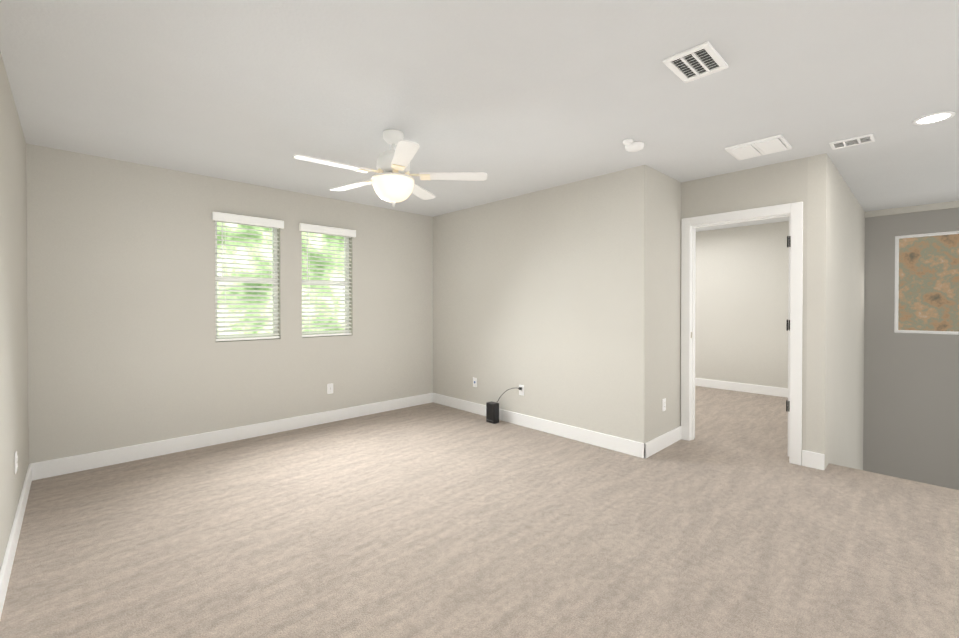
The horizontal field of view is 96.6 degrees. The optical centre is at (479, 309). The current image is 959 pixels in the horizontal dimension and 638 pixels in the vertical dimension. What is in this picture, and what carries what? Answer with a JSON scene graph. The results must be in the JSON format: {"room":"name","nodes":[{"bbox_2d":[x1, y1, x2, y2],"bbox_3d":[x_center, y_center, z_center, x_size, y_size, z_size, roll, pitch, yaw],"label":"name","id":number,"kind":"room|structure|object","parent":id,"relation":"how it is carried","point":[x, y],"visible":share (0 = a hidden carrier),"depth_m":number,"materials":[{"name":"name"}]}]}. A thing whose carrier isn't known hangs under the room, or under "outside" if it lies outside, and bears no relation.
{"room":"empty loft room","nodes":[
{"label":"empty loft room","id":0,"kind":"room"},
{"bbox_2d":[0,51,28,569],"bbox_3d":[-0.720,0.049,0.323,0.120,2.530,8.150,0,1,-44],"label":"wall","id":1,"kind":"structure","parent":0,"point":[14,431],"depth_m":2.37,"materials":[{"name":"paint"}]},
{"bbox_2d":[0,463,31,618],"bbox_3d":[-0.661,1.248,0.368,0.016,0.130,7.880,0,1,-44],"label":"baseboard","id":2,"kind":"structure","parent":1,"relation":"attached to","point":[7,562],"depth_m":2.23,"materials":[{"name":"white wood"}]},
{"bbox_2d":[15,451,17,473],"bbox_3d":[-2.652,0.877,2.446,0.010,0.114,0.070,0,1,-44],"label":"electrical outlet","id":3,"kind":"object","parent":1,"relation":"attached to","point":[16,463],"visible":1,"depth_m":2.44,"materials":[{"name":"white plastic"}]},
{"bbox_2d":[26,143,432,463],"bbox_3d":[-0.668,0.004,5.905,7.670,2.530,0.150,0,1,-44],"label":"wall","id":4,"kind":"structure","parent":0,"point":[125,349],"depth_m":3.83,"materials":[{"name":"paint"}]},
{"bbox_2d":[31,393,432,480],"bbox_3d":[-2.006,1.215,4.522,3.810,0.130,0.016,0,1,-44],"label":"baseboard","id":5,"kind":"structure","parent":4,"relation":"attached to","point":[63,466],"depth_m":3.98,"materials":[{"name":"white wood"}]},
{"bbox_2d":[212,211,283,341],"bbox_3d":[-2.322,-0.303,4.284,0.640,1.230,0.175,0,1,-44],"label":"window blind","id":6,"kind":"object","parent":4,"relation":"in","point":[274,225],"depth_m":4.26,"materials":[{"name":"plastic"}]},
{"bbox_2d":[299,223,355,336],"bbox_3d":[-1.737,-0.307,4.843,0.640,1.230,0.175,0,1,-44],"label":"window","id":7,"kind":"structure","parent":4,"relation":"in","point":[346,234],"depth_m":4.83,"materials":[{"name":"plastic"}]},
{"bbox_2d":[327,383,332,393],"bbox_3d":[-1.686,0.898,4.829,0.070,0.114,0.010,0,1,-44],"label":"outlet","id":8,"kind":"object","parent":4,"relation":"attached to","point":[329,388],"visible":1,"depth_m":4.82,"materials":[{"name":"white plastic"}]},
{"bbox_2d":[0,386,958,637],"bbox_3d":[2.096,1.392,3.025,7.910,0.200,8.150,0,1,-44],"label":"floor","id":9,"kind":"structure","parent":0,"point":[432,520],"depth_m":2.40,"materials":[{"name":"carpet"}]},
{"bbox_2d":[486,387,521,423],"bbox_3d":[0.269,1.067,4.755,0.176,0.424,0.390,0,1,-44],"label":"modem","id":10,"kind":"object","parent":9,"relation":"on","point":[492,412],"visible":0.98,"depth_m":4.78,"materials":[{"name":"black plastic"}]},
{"bbox_2d":[0,0,958,231],"bbox_3d":[2.096,-1.298,3.003,7.910,0.120,8.150,0,1,-44],"label":"ceiling","id":11,"kind":"structure","parent":0,"point":[512,98],"depth_m":2.38,"materials":[{"name":"paint"}]},
{"bbox_2d":[293,129,486,206],"bbox_3d":[-0.645,-0.978,2.993,1.249,0.520,1.266,0,1,-44],"label":"fan","id":12,"kind":"object","parent":11,"relation":"hanging from","point":[392,180],"visible":1,"depth_m":2.92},
{"bbox_2d":[623,139,643,151],"bbox_3d":[1.138,-1.218,3.189,0.215,0.042,0.136,0,1,-44],"label":"smoke detector","id":13,"kind":"object","parent":11,"relation":"attached to","point":[631,145],"visible":1,"depth_m":3.16,"materials":[{"name":"white plastic"}]},
{"bbox_2d":[663,41,727,82],"bbox_3d":[1.079,-1.222,2.129,0.290,0.018,0.210,0,1,-44],"label":"ceiling vent","id":14,"kind":"object","parent":11,"relation":"in","point":[697,61],"visible":1,"depth_m":2.12,"materials":[{"name":"white metal"}]},
{"bbox_2d":[725,134,791,159],"bbox_3d":[2.134,-1.229,3.268,0.350,0.022,0.360,0,1,-44],"label":"ceiling vent","id":15,"kind":"object","parent":11,"relation":"in","point":[768,145],"visible":1,"depth_m":3.23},
{"bbox_2d":[829,134,874,149],"bbox_3d":[2.746,-1.231,3.148,0.170,0.014,0.240,0,1,-44],"label":"ceiling vent","id":16,"kind":"object","parent":11,"relation":"in","point":[868,138],"visible":0.98,"depth_m":3.13,"materials":[{"name":"white metal"}]},
{"bbox_2d":[912,111,954,124],"bbox_3d":[2.932,-1.231,2.758,0.192,0.008,0.192,0,1,-44],"label":"recessed light","id":17,"kind":"object","parent":11,"relation":"in","point":[934,118],"visible":0.98,"depth_m":2.75,"materials":[{"name":"white glass"}]},
{"bbox_2d":[433,165,643,442],"bbox_3d":[0.717,0.011,5.072,0.900,2.530,2.968,0,1,-44],"label":"wall block","id":18,"kind":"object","parent":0,"point":[539,295],"visible":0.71,"depth_m":4.41,"materials":[{"name":"paint"}]},
{"bbox_2d":[473,377,476,386],"bbox_3d":[-0.058,0.895,5.230,0.010,0.114,0.070,0,1,-44],"label":"outlet","id":19,"kind":"object","parent":18,"relation":"attached to","point":[474,382],"visible":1,"depth_m":5.23,"materials":[{"name":"white plastic"}]},
{"bbox_2d":[519,385,523,395],"bbox_3d":[0.461,0.889,4.688,0.010,0.114,0.070,0,1,-44],"label":"electrical outlet","id":20,"kind":"object","parent":18,"relation":"attached to","point":[521,392],"visible":0.85,"depth_m":4.68,"materials":[{"name":"white plastic"}]},
{"bbox_2d":[433,393,644,457],"bbox_3d":[0.395,1.214,4.755,0.016,0.130,2.996,0,1,-44],"label":"baseboard","id":21,"kind":"structure","parent":18,"relation":"attached to","point":[623,445],"depth_m":4.34,"materials":[{"name":"white wood"}]},
{"bbox_2d":[643,165,680,442],"bbox_3d":[1.746,0.019,3.995,0.900,2.530,0.012,0,1,-44],"label":"wall","id":22,"kind":"structure","parent":0,"point":[662,302],"depth_m":3.91,"materials":[{"name":"paint"}]},
{"bbox_2d":[644,426,680,458],"bbox_3d":[1.706,1.220,3.947,0.796,0.130,0.016,0,1,-44],"label":"baseboard","id":23,"kind":"structure","parent":22,"relation":"attached to","point":[659,443],"depth_m":3.89,"materials":[{"name":"white wood"}]},
{"bbox_2d":[662,398,665,410],"bbox_3d":[1.710,0.885,3.952,0.070,0.114,0.010,0,1,-44],"label":"outlet","id":24,"kind":"object","parent":22,"relation":"attached to","point":[664,404],"visible":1,"depth_m":3.94,"materials":[{"name":"white plastic"}]},
{"bbox_2d":[680,157,807,449],"bbox_3d":[2.377,0.020,3.898,0.120,2.530,1.000,0,1,-44],"label":"wall","id":25,"kind":"structure","parent":0,"point":[786,182],"depth_m":3.73,"materials":[{"name":"paint"}]},
{"bbox_2d":[681,202,802,464],"bbox_3d":[2.371,0.199,3.907,0.152,2.172,0.964,0,1,-44],"label":"door frame","id":26,"kind":"structure","parent":25,"relation":"attached to","point":[794,211],"depth_m":3.79,"materials":[{"name":"wood"}]},
{"bbox_2d":[786,216,790,456],"bbox_3d":[2.935,0.236,3.964,0.782,2.074,0.095,0,1,-44],"label":"door","id":27,"kind":"structure","parent":25,"relation":"in","point":[788,324],"depth_m":3.68,"materials":[{"name":"white wood"}]},
{"bbox_2d":[802,450,824,469],"bbox_3d":[2.707,1.224,3.465,0.016,0.130,0.145,0,1,-44],"label":"baseboard","id":28,"kind":"structure","parent":25,"relation":"attached to","point":[810,459],"depth_m":3.46,"materials":[{"name":"white wood"}]},
{"bbox_2d":[695,201,958,489],"bbox_3d":[4.955,1.356,5.653,0.145,5.230,8.000,0,1,-44],"label":"wall","id":29,"kind":"structure","parent":0,"point":[911,410],"depth_m":5.47,"materials":[{"name":"paint"}]},
{"bbox_2d":[695,378,787,397],"bbox_3d":[3.526,1.195,7.066,0.016,0.130,3.980,0,1,-44],"label":"baseboard","id":30,"kind":"structure","parent":29,"relation":"attached to","point":[756,389],"depth_m":6.53,"materials":[{"name":"white wood"}]},
{"bbox_2d":[894,231,958,334],"bbox_3d":[5.431,-0.310,5.155,0.055,1.210,0.600,0,1,-44],"label":"picture","id":31,"kind":"object","parent":29,"relation":"in","point":[926,283],"depth_m":5.16},
{"bbox_2d":[806,153,864,469],"bbox_3d":[3.834,1.365,4.527,3.080,5.230,0.120,0,1,-44],"label":"wall","id":32,"kind":"structure","parent":0,"point":[835,318],"depth_m":3.74,"materials":[{"name":"paint"}]},
{"label":"outside","id":33,"kind":"structure","parent":0,"visible":0},
{"bbox_2d":[217,222,343,337],"bbox_3d":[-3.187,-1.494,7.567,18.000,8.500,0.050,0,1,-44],"label":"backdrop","id":34,"kind":"structure","parent":33,"point":[267,263],"depth_m":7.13,"materials":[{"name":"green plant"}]}
]}

